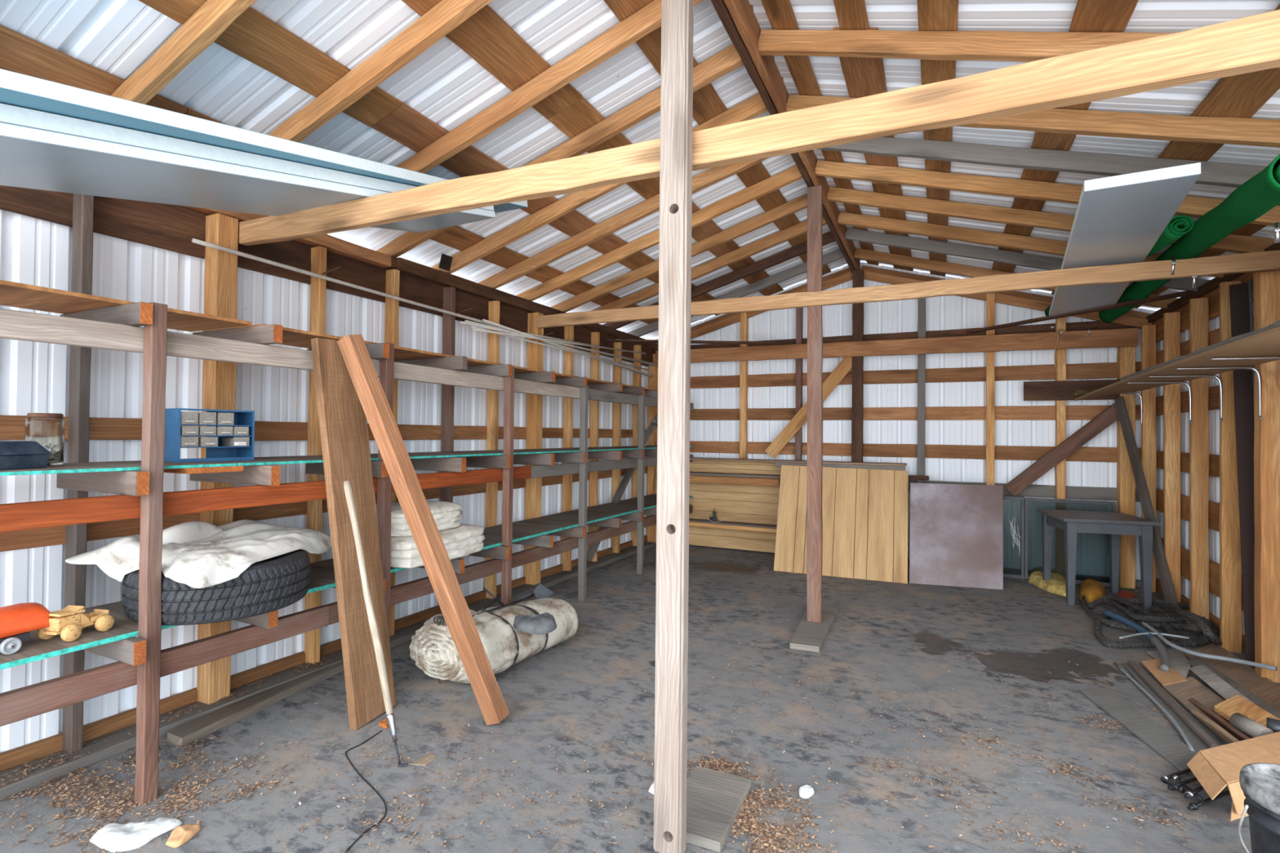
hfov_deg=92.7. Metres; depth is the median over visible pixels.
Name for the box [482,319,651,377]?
conduit pipe
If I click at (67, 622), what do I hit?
car
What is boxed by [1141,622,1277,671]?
conduit
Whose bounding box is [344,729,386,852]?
wire
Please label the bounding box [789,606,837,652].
plank
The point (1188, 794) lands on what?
rod
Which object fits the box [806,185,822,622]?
support post
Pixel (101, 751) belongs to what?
board
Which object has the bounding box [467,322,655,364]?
conduit pipe
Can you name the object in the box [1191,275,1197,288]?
bolt
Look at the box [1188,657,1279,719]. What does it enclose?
board
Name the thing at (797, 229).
rafter
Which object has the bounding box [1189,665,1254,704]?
board
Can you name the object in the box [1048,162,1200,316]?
sheet
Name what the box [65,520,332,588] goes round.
cloth
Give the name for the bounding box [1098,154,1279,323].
pipe
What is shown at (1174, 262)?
bolt
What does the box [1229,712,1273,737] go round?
pipe
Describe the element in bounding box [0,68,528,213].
sheet
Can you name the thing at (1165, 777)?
rod
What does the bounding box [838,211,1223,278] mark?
rafter
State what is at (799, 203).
rafter
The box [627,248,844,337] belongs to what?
rafter
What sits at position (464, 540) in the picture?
tarpaulin
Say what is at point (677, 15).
support post
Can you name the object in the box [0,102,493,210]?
sheet
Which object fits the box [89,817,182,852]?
scrap
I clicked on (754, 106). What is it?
rafter
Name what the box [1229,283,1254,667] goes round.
wall post
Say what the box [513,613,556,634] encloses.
rag
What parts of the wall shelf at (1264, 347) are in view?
arm, arm, arm, arm, arm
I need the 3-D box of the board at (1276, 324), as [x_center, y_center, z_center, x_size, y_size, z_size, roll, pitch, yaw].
[3.128,-0.403,3.406,0.089,0.039,3.451,0,-1,27]
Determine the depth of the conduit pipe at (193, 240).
3.63 m
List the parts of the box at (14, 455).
lid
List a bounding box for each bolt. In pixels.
[1170,254,1177,275]
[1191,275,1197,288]
[1272,222,1279,243]
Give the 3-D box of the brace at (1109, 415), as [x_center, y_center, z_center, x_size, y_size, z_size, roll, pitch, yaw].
[4.118,0.238,5.945,0.992,0.931,0.057,0,-1,26]
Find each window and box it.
[1002,495,1024,579]
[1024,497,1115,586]
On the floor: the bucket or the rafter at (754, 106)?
the bucket
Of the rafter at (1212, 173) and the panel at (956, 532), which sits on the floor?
the panel at (956, 532)
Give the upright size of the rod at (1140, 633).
0.044 m
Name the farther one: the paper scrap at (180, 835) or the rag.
the rag
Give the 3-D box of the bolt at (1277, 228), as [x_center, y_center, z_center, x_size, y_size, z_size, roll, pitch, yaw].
[2.703,-0.822,2.590,0.024,0.085,0.024,2,0,26]
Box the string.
[1053,325,1058,374]
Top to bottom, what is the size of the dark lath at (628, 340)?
0.093 m
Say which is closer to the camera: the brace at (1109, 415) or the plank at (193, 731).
the plank at (193, 731)
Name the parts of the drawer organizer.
panel, drawer, drawer, drawer, drawer, drawer, drawer, panel, drawer, drawer, drawer, drawer, panel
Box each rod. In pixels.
[1118,632,1189,639]
[1160,768,1191,781]
[1162,779,1185,794]
[1167,777,1197,791]
[1172,774,1204,801]
[1183,775,1222,798]
[1186,790,1230,810]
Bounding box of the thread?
[1009,516,1021,550]
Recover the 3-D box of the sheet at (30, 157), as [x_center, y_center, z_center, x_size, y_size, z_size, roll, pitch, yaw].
[-1.673,-0.979,2.540,0.620,0.590,2.587,0,-1,26]
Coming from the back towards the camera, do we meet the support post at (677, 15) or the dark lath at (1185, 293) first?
the dark lath at (1185, 293)
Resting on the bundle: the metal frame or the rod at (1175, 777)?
the metal frame
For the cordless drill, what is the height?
0.150 m
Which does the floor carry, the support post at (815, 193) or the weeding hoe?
the weeding hoe
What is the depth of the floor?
2.75 m
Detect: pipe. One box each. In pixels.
[191,238,653,376]
[459,320,625,351]
[464,320,657,366]
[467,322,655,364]
[470,325,648,370]
[471,328,645,354]
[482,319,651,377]
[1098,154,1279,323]
[1229,712,1273,737]
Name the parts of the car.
door panel, rail, rail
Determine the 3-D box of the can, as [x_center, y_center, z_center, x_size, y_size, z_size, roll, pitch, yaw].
[2.810,1.330,2.693,0.063,0.072,0.072,0,-1,42]
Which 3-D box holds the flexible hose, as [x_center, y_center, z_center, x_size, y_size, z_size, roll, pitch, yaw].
[3.336,1.409,4.053,0.158,0.099,1.052,0,-1,22]
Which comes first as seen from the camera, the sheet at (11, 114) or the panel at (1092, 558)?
the sheet at (11, 114)
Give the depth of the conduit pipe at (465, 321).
5.67 m
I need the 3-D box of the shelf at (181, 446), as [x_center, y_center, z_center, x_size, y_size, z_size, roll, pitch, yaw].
[-1.956,0.092,2.775,0.150,0.004,0.301,0,-1,31]
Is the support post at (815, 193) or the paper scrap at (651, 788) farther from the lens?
the support post at (815, 193)
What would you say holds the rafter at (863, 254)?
attached to the ceiling
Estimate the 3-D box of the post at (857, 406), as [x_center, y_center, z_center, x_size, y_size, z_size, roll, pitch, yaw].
[2.415,-0.112,6.780,0.114,3.235,0.104,0,-1,26]
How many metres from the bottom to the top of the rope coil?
0.288 m
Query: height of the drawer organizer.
0.232 m
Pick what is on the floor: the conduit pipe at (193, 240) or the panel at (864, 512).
the panel at (864, 512)
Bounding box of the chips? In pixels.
[0,568,1248,852]
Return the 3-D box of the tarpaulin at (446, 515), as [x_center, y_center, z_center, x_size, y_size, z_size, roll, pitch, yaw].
[-1.411,0.540,3.715,0.489,0.166,0.587,0,-1,26]
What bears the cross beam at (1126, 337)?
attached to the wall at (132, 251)
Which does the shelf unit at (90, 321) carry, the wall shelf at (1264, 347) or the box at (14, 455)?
the box at (14, 455)
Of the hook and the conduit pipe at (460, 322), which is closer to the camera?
the hook
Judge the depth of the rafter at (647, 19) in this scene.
2.92 m
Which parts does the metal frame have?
rod, rod, rod, rod, rod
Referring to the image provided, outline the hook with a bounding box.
[322,266,341,274]
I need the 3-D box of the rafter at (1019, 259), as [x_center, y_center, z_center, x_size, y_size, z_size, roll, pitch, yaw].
[3.177,-1.425,5.178,2.761,0.889,0.053,0,-1,26]
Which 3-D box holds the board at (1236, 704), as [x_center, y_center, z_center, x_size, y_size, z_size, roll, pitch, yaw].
[2.891,1.386,2.849,0.209,0.030,0.654,0,-1,14]
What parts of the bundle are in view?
loose cord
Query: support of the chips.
on the floor
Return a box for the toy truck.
[0,602,51,654]
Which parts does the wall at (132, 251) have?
plate, plate, plate, plate, plate, corner post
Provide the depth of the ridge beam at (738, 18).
3.24 m
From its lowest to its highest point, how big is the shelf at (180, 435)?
0.004 m
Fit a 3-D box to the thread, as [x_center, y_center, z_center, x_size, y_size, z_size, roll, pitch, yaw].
[3.709,1.085,6.016,0.120,0.387,0.003,0,-1,26]
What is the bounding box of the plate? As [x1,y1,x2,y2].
[438,253,453,271]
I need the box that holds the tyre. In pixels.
[121,549,310,625]
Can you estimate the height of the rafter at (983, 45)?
0.885 m
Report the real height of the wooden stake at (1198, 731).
0.027 m
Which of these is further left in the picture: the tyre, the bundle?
the tyre
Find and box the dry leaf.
[378,718,388,728]
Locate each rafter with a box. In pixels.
[111,0,257,104]
[269,0,492,142]
[376,44,743,257]
[396,0,702,173]
[431,93,768,273]
[477,157,768,288]
[516,164,802,301]
[551,193,807,312]
[591,216,826,311]
[603,231,835,328]
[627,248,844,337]
[758,29,1279,67]
[786,94,1279,147]
[815,160,1279,226]
[816,136,1267,187]
[827,186,1274,253]
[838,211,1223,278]
[844,227,1209,292]
[853,248,1177,308]
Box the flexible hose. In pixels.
[1102,609,1170,672]
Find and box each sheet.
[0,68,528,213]
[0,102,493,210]
[0,122,495,232]
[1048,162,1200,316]
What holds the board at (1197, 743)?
on the floor
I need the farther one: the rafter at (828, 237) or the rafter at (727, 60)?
the rafter at (828, 237)
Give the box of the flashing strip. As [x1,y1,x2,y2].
[1246,280,1254,422]
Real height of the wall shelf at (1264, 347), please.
0.344 m
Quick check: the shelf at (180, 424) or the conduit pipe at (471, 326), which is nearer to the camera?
the shelf at (180, 424)
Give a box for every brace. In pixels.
[764,356,852,458]
[1004,402,1119,496]
[1114,395,1178,606]
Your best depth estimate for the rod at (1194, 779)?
2.42 m
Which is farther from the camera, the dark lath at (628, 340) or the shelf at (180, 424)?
the dark lath at (628, 340)
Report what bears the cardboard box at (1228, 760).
on the floor
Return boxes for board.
[0,542,655,799]
[1023,379,1119,400]
[1120,320,1279,381]
[1124,660,1218,752]
[1141,658,1186,686]
[1146,649,1191,678]
[1163,676,1231,742]
[1184,643,1279,710]
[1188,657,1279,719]
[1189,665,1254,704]
[1213,694,1279,727]
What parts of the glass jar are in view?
lid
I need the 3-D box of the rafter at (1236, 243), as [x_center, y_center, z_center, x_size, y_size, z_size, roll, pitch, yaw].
[2.717,-1.441,4.234,2.761,0.890,0.053,0,-1,26]
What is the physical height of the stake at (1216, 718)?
0.055 m
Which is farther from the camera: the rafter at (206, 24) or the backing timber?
the backing timber
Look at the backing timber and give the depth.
6.48 m
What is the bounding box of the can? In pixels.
[1266,717,1279,733]
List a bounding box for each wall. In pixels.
[0,185,657,772]
[654,262,1156,588]
[1141,242,1279,683]
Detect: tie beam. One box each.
[239,8,1279,245]
[536,249,1279,328]
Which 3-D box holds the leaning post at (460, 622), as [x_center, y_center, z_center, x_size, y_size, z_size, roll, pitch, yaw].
[-1.044,0.490,2.946,0.846,1.870,0.117,1,-1,0]
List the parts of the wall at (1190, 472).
plate, plate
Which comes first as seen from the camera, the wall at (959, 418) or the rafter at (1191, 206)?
the rafter at (1191, 206)
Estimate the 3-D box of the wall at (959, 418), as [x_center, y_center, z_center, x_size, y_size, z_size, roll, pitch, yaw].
[2.506,-0.189,6.853,5.220,3.396,0.172,0,-1,26]
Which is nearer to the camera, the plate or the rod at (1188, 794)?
the rod at (1188, 794)
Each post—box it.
[337,334,509,725]
[653,0,693,852]
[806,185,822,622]
[851,269,863,465]
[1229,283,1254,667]
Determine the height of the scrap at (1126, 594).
0.045 m
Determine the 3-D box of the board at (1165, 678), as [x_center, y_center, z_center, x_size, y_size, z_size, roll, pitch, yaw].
[3.094,1.449,3.603,0.151,0.010,0.521,0,-1,26]
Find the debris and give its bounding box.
[1003,578,1159,604]
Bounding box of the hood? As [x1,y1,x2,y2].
[0,602,51,638]
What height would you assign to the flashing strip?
2.412 m
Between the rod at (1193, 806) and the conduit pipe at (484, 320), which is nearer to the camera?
the rod at (1193, 806)
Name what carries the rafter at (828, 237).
attached to the ceiling
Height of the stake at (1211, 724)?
0.058 m
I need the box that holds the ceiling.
[0,0,1279,339]
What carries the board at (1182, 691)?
on the floor
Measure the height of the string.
0.475 m
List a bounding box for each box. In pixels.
[0,440,52,470]
[1186,731,1279,821]
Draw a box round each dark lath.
[604,338,790,344]
[965,290,1195,333]
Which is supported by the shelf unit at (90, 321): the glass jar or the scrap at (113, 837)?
the glass jar
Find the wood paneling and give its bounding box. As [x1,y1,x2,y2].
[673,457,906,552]
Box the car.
[36,604,114,641]
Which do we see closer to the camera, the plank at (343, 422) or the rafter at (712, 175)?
the plank at (343, 422)
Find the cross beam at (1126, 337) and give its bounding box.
[655,327,1138,364]
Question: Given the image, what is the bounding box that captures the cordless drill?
[709,508,717,521]
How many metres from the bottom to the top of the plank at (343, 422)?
1.847 m
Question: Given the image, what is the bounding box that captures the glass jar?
[24,413,65,465]
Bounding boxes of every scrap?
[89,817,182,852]
[164,823,200,848]
[648,782,653,795]
[798,784,814,798]
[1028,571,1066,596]
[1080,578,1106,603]
[1115,591,1135,604]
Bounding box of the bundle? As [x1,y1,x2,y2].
[408,597,577,684]
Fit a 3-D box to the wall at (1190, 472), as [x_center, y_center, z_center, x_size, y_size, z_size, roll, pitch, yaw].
[3.302,0.161,2.694,0.183,2.612,6.900,0,-1,26]
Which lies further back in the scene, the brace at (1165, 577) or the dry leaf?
the brace at (1165, 577)
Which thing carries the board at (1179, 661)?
on the floor
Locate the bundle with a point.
(433, 648)
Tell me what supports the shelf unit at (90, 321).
on the floor
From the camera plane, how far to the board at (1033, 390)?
5.96 m
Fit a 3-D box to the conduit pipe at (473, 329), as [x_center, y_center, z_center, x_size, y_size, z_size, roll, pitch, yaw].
[-0.594,-0.803,5.953,0.017,0.213,3.063,0,-1,25]
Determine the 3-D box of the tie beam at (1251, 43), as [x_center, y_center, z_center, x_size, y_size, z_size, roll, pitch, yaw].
[0.177,-0.952,2.105,4.933,0.132,0.059,1,0,25]
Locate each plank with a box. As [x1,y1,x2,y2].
[167,641,395,746]
[311,337,396,729]
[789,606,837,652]
[1080,688,1197,774]
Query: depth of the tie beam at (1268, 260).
4.07 m
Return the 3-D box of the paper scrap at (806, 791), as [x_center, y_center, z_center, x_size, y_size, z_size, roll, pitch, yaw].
[0.650,1.422,2.383,0.074,0.024,0.050,1,-1,-31]
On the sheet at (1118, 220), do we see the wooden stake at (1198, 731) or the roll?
the roll
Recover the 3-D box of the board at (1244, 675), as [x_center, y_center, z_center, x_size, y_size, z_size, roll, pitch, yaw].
[3.500,1.467,3.573,0.283,0.018,1.424,0,-1,24]
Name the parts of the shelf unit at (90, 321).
post, rail, rail, rail, post, post, rail, post, rail, rail, post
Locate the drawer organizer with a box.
[164,408,254,462]
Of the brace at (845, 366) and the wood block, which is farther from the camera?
the brace at (845, 366)
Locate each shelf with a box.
[180,424,252,426]
[180,435,252,436]
[180,445,252,448]
[1074,326,1279,426]
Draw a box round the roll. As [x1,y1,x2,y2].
[1044,214,1194,315]
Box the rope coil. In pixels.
[1078,593,1222,648]
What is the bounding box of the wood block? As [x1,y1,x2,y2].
[686,765,751,852]
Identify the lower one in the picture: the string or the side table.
the side table
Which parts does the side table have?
leg, leg, leg, leg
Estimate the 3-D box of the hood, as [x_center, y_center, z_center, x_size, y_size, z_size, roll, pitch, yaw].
[-2.231,0.660,1.937,0.144,0.084,0.527,0,-1,18]
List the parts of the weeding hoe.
handle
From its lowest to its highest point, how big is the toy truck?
0.142 m
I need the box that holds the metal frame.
[471,583,554,617]
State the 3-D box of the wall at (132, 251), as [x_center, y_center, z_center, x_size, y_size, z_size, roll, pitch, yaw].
[-1.274,0.164,4.924,0.157,2.571,6.900,0,-1,26]
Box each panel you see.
[773,465,907,583]
[909,483,1003,589]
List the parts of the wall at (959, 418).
gable plate, gable plate, plate, gable plate, gable plate, corner post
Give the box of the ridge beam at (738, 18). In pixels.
[711,0,860,271]
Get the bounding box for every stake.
[1127,660,1219,748]
[1187,697,1250,741]
[1191,710,1239,743]
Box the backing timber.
[908,475,928,479]
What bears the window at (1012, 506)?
in the wall at (959, 418)
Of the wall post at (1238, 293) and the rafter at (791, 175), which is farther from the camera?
the rafter at (791, 175)
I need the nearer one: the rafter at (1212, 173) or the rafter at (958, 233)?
the rafter at (1212, 173)
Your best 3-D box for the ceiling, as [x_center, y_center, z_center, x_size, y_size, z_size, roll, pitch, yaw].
[1.025,-1.563,3.916,5.640,0.877,7.250,0,-1,26]
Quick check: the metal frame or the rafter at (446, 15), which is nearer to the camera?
the rafter at (446, 15)
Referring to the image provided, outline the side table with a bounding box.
[1036,508,1160,611]
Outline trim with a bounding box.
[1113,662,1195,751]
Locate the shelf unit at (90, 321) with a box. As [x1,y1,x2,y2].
[0,280,693,805]
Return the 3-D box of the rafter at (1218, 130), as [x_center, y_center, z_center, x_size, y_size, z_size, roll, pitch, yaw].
[2.082,-1.462,2.930,2.763,0.883,0.052,0,-1,26]
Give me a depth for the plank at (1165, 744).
2.93 m
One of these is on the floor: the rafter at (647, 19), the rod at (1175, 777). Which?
the rod at (1175, 777)
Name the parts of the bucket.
wire handle, lid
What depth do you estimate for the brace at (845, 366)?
7.02 m
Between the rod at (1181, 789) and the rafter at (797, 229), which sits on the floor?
the rod at (1181, 789)
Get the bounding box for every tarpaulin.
[376,500,462,536]
[390,523,484,568]
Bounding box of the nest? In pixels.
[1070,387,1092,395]
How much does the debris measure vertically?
0.023 m
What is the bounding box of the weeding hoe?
[343,480,408,766]
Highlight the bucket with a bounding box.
[1238,763,1279,852]
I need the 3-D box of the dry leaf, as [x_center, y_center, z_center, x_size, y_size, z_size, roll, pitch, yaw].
[-1.212,1.411,2.916,0.077,0.020,0.071,0,-1,26]
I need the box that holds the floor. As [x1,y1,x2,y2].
[0,542,1279,852]
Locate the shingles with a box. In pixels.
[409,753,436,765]

